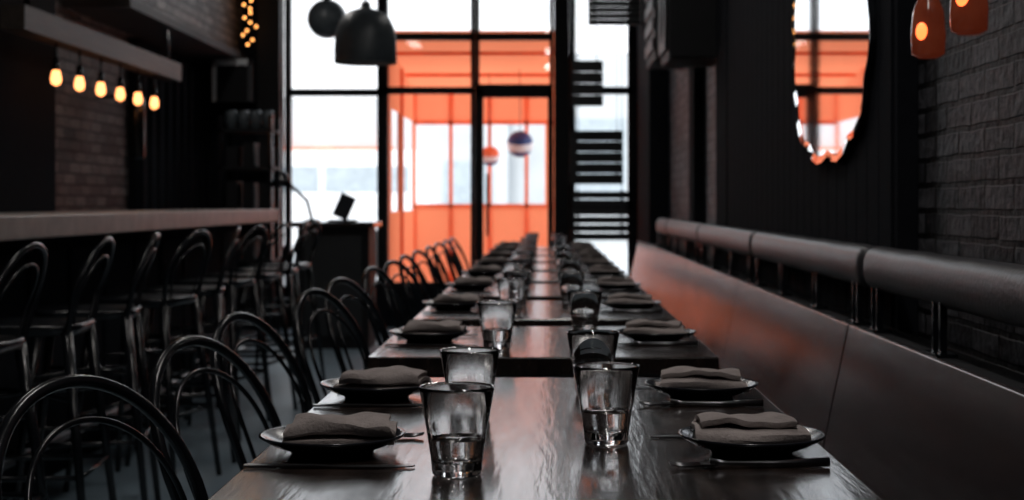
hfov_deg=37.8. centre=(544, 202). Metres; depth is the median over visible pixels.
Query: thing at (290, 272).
bar stool
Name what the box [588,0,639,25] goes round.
slatted screen
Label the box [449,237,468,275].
dining chair
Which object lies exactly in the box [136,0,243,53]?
bulkhead
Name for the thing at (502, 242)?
cloth napkin
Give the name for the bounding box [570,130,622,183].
slatted screen
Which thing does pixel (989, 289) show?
backrest cushion
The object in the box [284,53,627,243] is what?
building
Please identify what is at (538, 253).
dining table
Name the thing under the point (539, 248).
dining table
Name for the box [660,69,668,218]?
pillar
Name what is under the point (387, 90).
window
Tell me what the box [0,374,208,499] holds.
dining chair
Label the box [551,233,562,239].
drinking glass
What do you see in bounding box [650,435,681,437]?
table knife
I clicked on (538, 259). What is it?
dining table
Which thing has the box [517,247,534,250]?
drinking glass
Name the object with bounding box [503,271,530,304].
drinking glass
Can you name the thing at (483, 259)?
cloth napkin
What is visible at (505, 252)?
cloth napkin
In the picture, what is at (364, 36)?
pendant lamp
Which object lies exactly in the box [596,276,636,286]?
cloth napkin
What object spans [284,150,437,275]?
building
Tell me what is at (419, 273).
dining chair
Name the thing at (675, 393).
dinner plate
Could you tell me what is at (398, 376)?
cloth napkin
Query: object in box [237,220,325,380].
bar stool
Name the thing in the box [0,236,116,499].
bar stool
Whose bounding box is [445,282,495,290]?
dinner plate
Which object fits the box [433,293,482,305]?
cloth napkin
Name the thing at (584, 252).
cloth napkin
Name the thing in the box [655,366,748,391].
cloth napkin
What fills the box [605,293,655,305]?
cloth napkin
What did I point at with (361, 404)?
table knife
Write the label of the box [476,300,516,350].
drinking glass
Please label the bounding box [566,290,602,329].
drinking glass
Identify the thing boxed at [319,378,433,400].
dinner plate
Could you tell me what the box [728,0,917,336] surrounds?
wall
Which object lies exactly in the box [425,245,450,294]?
dining chair
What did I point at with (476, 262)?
dinner plate
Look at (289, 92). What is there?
window
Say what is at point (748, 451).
dinner plate
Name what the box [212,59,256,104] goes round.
upper cabinet
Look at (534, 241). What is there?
drinking glass
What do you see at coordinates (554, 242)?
drinking glass
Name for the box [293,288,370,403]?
dining chair
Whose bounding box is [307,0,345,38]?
globe pendant lamp
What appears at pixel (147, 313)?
bar stool
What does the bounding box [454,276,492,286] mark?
cloth napkin
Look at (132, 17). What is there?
trim
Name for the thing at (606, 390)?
drinking glass
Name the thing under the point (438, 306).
dinner plate
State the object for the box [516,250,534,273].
drinking glass
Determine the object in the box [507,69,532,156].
ball ornament
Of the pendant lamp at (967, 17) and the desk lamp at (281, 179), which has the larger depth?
the desk lamp at (281, 179)
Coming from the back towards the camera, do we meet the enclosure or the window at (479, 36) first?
the enclosure
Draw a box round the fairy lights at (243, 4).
[242,0,257,45]
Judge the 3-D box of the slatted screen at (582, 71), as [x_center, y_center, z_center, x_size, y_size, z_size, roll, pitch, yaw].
[0.347,-1.855,12.210,0.253,2.127,0.060,0,0,0]
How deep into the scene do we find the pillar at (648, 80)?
11.67 m
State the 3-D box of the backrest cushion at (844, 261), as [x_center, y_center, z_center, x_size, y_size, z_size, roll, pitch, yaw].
[0.836,0.211,4.790,0.088,0.208,2.000,0,0,0]
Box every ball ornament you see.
[483,76,499,165]
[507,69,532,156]
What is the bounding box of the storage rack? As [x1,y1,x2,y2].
[219,110,280,337]
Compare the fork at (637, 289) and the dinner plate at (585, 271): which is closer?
the fork at (637, 289)
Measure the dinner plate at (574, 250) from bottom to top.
0.026 m
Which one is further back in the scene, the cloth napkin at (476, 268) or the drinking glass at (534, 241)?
the drinking glass at (534, 241)
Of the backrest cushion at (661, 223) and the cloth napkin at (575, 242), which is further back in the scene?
the cloth napkin at (575, 242)
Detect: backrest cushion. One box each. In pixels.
[656,218,671,250]
[666,219,704,262]
[697,224,758,282]
[751,231,877,325]
[863,246,1023,391]
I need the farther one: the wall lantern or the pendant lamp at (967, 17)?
the wall lantern
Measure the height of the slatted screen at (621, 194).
3.223 m
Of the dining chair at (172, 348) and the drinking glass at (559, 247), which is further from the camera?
the drinking glass at (559, 247)
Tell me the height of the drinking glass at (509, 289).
0.108 m
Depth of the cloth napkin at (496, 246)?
9.83 m
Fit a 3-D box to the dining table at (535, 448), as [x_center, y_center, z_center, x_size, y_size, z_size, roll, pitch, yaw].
[0.000,0.705,1.955,0.754,0.749,1.750,0,0,0]
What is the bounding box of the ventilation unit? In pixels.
[645,0,683,68]
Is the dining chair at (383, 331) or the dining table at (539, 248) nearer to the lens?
the dining chair at (383, 331)
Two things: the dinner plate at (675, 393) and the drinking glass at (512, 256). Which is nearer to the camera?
the dinner plate at (675, 393)
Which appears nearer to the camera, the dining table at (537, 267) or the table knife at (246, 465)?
the table knife at (246, 465)
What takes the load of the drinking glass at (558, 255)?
on the dining table at (536, 277)
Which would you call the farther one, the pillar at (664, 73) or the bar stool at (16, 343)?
the pillar at (664, 73)
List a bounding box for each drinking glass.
[419,381,494,478]
[439,346,499,417]
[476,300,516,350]
[496,277,526,314]
[501,263,525,277]
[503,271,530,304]
[509,254,529,262]
[511,259,533,285]
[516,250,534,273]
[517,241,532,246]
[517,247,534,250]
[520,237,534,240]
[520,244,536,263]
[523,239,537,252]
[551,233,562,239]
[552,240,566,250]
[553,236,565,239]
[553,251,572,271]
[555,244,571,250]
[557,271,584,305]
[559,259,581,270]
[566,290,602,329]
[566,329,619,393]
[573,361,639,445]
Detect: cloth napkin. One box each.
[282,412,397,444]
[333,365,430,392]
[402,319,466,336]
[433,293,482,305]
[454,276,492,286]
[468,265,501,273]
[479,257,508,261]
[487,250,512,254]
[493,245,515,250]
[498,241,517,244]
[572,241,591,244]
[574,245,596,250]
[578,250,604,256]
[582,256,609,263]
[587,265,621,273]
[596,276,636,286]
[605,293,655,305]
[623,319,688,336]
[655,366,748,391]
[691,412,811,445]
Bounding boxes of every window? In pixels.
[285,0,382,286]
[383,0,474,286]
[475,0,552,87]
[569,0,633,276]
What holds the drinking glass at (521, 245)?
on the dining table at (537, 267)
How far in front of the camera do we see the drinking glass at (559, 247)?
7.93 m
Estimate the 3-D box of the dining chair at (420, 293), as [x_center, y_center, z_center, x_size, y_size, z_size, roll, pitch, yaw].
[-0.426,0.666,6.509,0.526,0.832,0.470,0,0,14]
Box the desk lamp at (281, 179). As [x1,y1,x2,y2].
[271,171,319,221]
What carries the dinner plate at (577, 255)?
on the dining table at (538, 259)
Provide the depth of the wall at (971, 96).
3.37 m
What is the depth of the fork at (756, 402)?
2.42 m
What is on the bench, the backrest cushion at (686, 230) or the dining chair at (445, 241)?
the backrest cushion at (686, 230)
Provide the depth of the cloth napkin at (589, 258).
7.74 m
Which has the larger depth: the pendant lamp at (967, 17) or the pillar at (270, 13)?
the pillar at (270, 13)
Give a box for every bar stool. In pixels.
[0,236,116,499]
[0,242,47,499]
[12,232,160,499]
[63,229,221,492]
[124,227,240,466]
[159,225,272,441]
[183,223,297,421]
[222,221,309,403]
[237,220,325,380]
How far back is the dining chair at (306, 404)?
3.33 m
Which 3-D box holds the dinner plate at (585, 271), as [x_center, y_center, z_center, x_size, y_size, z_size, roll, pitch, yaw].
[0.267,0.317,6.720,0.193,0.026,0.193,0,0,0]
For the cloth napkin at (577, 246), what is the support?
on the dinner plate at (574, 250)
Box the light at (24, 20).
[0,0,181,108]
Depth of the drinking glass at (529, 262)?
5.87 m
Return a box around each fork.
[403,432,423,436]
[585,275,624,277]
[599,308,661,311]
[600,288,639,291]
[618,340,697,345]
[639,399,763,405]
[669,457,829,467]
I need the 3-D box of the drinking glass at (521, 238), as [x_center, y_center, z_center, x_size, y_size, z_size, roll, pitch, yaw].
[-0.113,0.276,9.660,0.092,0.108,0.092,0,0,-31]
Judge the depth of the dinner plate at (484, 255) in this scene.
8.74 m
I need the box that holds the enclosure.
[388,31,553,281]
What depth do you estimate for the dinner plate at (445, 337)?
3.51 m
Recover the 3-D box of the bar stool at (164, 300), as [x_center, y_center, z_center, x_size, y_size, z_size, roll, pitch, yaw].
[-1.535,0.591,5.759,0.465,0.980,0.451,0,0,10]
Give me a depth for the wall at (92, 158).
9.87 m
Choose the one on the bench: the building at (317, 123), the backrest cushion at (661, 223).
the backrest cushion at (661, 223)
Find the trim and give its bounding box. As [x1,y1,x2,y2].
[63,0,247,62]
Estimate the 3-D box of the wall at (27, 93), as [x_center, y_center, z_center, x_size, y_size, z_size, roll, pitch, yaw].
[-2.874,-0.920,6.800,0.249,3.998,3.200,0,0,0]
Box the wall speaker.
[658,0,715,66]
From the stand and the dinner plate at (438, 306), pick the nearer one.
the dinner plate at (438, 306)
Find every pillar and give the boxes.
[257,0,283,328]
[554,0,568,243]
[637,0,659,243]
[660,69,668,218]
[689,67,703,256]
[716,0,727,268]
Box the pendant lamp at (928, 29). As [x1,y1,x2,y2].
[911,0,945,58]
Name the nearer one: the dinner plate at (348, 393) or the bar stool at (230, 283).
the dinner plate at (348, 393)
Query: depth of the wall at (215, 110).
13.00 m
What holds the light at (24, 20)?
hanging from the ceiling
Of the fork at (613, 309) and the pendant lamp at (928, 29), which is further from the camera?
the fork at (613, 309)
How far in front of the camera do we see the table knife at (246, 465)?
1.85 m
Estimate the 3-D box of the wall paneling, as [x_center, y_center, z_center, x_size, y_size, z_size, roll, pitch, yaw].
[-2.950,-0.056,11.874,0.099,2.269,2.249,0,0,0]
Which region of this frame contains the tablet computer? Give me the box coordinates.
[328,192,357,221]
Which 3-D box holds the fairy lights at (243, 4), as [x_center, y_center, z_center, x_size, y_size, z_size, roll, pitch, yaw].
[-2.500,-2.065,12.610,0.157,1.474,0.088,0,0,0]
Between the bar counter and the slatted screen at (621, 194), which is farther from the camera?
the slatted screen at (621, 194)
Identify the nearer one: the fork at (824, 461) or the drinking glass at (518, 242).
the fork at (824, 461)
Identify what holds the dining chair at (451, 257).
on the floor
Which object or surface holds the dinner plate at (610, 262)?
on the dining table at (537, 267)
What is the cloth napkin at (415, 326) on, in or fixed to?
on the dinner plate at (445, 337)
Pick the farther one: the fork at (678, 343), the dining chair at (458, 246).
the dining chair at (458, 246)
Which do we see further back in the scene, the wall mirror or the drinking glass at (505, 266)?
the drinking glass at (505, 266)
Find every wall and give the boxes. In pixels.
[0,0,55,212]
[56,0,199,211]
[201,0,636,326]
[669,0,1023,374]
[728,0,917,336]
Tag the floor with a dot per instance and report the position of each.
(197, 436)
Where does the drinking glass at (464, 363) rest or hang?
on the dining table at (535, 448)
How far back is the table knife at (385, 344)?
3.45 m
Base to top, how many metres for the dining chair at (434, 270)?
0.832 m
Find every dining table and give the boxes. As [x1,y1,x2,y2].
[208,378,881,499]
[367,326,718,377]
[413,301,676,325]
[442,284,647,300]
[461,272,628,283]
[475,263,620,271]
[494,246,596,250]
[507,256,605,262]
[512,251,577,255]
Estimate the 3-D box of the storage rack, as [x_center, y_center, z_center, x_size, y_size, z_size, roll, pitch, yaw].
[-2.405,0.163,12.190,0.430,1.835,0.380,0,0,0]
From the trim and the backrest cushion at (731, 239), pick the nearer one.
the backrest cushion at (731, 239)
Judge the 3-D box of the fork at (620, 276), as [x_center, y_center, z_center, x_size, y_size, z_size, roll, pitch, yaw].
[0.253,0.323,6.602,0.200,0.012,0.022,0,0,1]
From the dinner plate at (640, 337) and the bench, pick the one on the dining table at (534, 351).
the dinner plate at (640, 337)
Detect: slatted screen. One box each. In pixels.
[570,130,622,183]
[572,0,602,105]
[572,0,627,239]
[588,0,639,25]
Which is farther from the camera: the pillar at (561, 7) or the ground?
the ground
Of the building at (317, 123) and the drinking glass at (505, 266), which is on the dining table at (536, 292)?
the drinking glass at (505, 266)
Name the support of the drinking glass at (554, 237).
on the dining table at (538, 253)
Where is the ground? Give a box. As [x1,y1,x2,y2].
[284,244,627,285]
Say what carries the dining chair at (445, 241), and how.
on the floor
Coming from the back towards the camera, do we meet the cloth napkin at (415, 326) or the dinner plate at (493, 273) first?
the dinner plate at (493, 273)
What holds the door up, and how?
in the wall at (215, 110)
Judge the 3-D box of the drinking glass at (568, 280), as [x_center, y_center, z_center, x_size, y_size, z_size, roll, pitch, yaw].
[0.084,0.276,4.820,0.092,0.108,0.092,0,0,-19]
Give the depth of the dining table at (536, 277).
6.54 m
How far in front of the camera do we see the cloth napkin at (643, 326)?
3.54 m
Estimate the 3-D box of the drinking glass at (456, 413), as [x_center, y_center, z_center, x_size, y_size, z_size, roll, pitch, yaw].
[-0.107,0.276,1.815,0.092,0.108,0.092,0,0,0]
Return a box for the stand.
[291,221,381,348]
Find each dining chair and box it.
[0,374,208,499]
[148,335,281,499]
[210,312,312,470]
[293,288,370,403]
[324,277,389,372]
[362,266,411,346]
[382,260,426,328]
[399,254,433,318]
[411,250,445,299]
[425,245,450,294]
[433,242,460,289]
[443,239,464,281]
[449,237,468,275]
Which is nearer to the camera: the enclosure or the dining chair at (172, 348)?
the dining chair at (172, 348)
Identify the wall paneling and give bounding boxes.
[128,38,207,209]
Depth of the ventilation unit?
9.75 m
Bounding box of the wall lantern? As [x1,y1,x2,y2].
[97,93,144,159]
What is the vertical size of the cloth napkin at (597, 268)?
0.038 m
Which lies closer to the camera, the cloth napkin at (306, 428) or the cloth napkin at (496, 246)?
the cloth napkin at (306, 428)
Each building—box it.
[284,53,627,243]
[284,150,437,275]
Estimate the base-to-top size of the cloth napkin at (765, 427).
0.037 m
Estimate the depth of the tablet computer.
11.20 m
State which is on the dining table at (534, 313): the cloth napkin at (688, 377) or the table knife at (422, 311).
the table knife at (422, 311)
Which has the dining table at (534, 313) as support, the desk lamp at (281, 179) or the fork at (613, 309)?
the fork at (613, 309)
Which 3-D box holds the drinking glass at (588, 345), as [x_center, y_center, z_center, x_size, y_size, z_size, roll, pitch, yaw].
[0.083,0.276,2.580,0.092,0.108,0.092,0,0,9]
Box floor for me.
[8,327,401,499]
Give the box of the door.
[475,88,552,263]
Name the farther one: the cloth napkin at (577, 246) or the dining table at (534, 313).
the cloth napkin at (577, 246)
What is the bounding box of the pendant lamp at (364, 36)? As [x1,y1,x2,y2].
[334,0,396,65]
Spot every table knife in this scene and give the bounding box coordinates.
[243,463,414,467]
[313,403,421,406]
[385,344,476,345]
[422,311,477,311]
[446,290,497,291]
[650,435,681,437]
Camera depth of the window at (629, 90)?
13.03 m
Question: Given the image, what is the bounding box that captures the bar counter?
[0,209,278,499]
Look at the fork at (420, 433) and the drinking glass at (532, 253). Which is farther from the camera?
the drinking glass at (532, 253)
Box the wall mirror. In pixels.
[792,0,876,163]
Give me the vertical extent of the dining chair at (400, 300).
0.832 m
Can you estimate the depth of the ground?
33.45 m
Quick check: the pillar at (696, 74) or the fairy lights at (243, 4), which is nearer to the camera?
the pillar at (696, 74)
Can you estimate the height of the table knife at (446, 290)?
0.003 m
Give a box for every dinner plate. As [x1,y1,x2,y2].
[259,425,405,458]
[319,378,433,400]
[389,328,469,342]
[422,300,476,310]
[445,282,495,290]
[461,270,501,276]
[473,261,509,265]
[482,254,508,257]
[488,249,516,251]
[571,249,599,251]
[574,254,606,257]
[581,261,614,265]
[583,270,625,275]
[591,282,641,288]
[601,300,661,309]
[616,328,696,341]
[644,377,758,400]
[679,426,825,458]
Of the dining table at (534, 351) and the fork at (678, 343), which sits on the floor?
the dining table at (534, 351)
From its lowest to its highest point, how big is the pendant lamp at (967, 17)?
0.228 m
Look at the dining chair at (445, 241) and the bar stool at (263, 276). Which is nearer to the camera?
the bar stool at (263, 276)
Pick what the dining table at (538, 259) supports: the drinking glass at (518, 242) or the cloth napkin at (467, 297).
the drinking glass at (518, 242)
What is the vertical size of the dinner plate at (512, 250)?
0.026 m
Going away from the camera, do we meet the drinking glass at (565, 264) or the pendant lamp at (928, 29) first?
the pendant lamp at (928, 29)
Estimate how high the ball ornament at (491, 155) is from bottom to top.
0.905 m
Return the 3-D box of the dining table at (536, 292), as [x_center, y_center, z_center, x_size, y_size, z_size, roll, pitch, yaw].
[0.000,0.705,5.700,0.754,0.749,0.800,0,0,0]
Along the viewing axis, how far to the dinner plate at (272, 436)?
1.92 m
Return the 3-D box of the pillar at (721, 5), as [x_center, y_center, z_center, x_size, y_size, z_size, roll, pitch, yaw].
[0.917,-0.920,7.525,0.064,3.998,0.450,0,0,0]
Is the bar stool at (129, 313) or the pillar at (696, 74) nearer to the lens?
the bar stool at (129, 313)
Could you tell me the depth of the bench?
3.17 m
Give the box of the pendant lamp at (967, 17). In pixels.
[949,0,988,35]
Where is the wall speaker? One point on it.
(686, 28)
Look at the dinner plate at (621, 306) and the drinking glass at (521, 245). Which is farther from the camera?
the drinking glass at (521, 245)
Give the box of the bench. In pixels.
[631,240,1023,499]

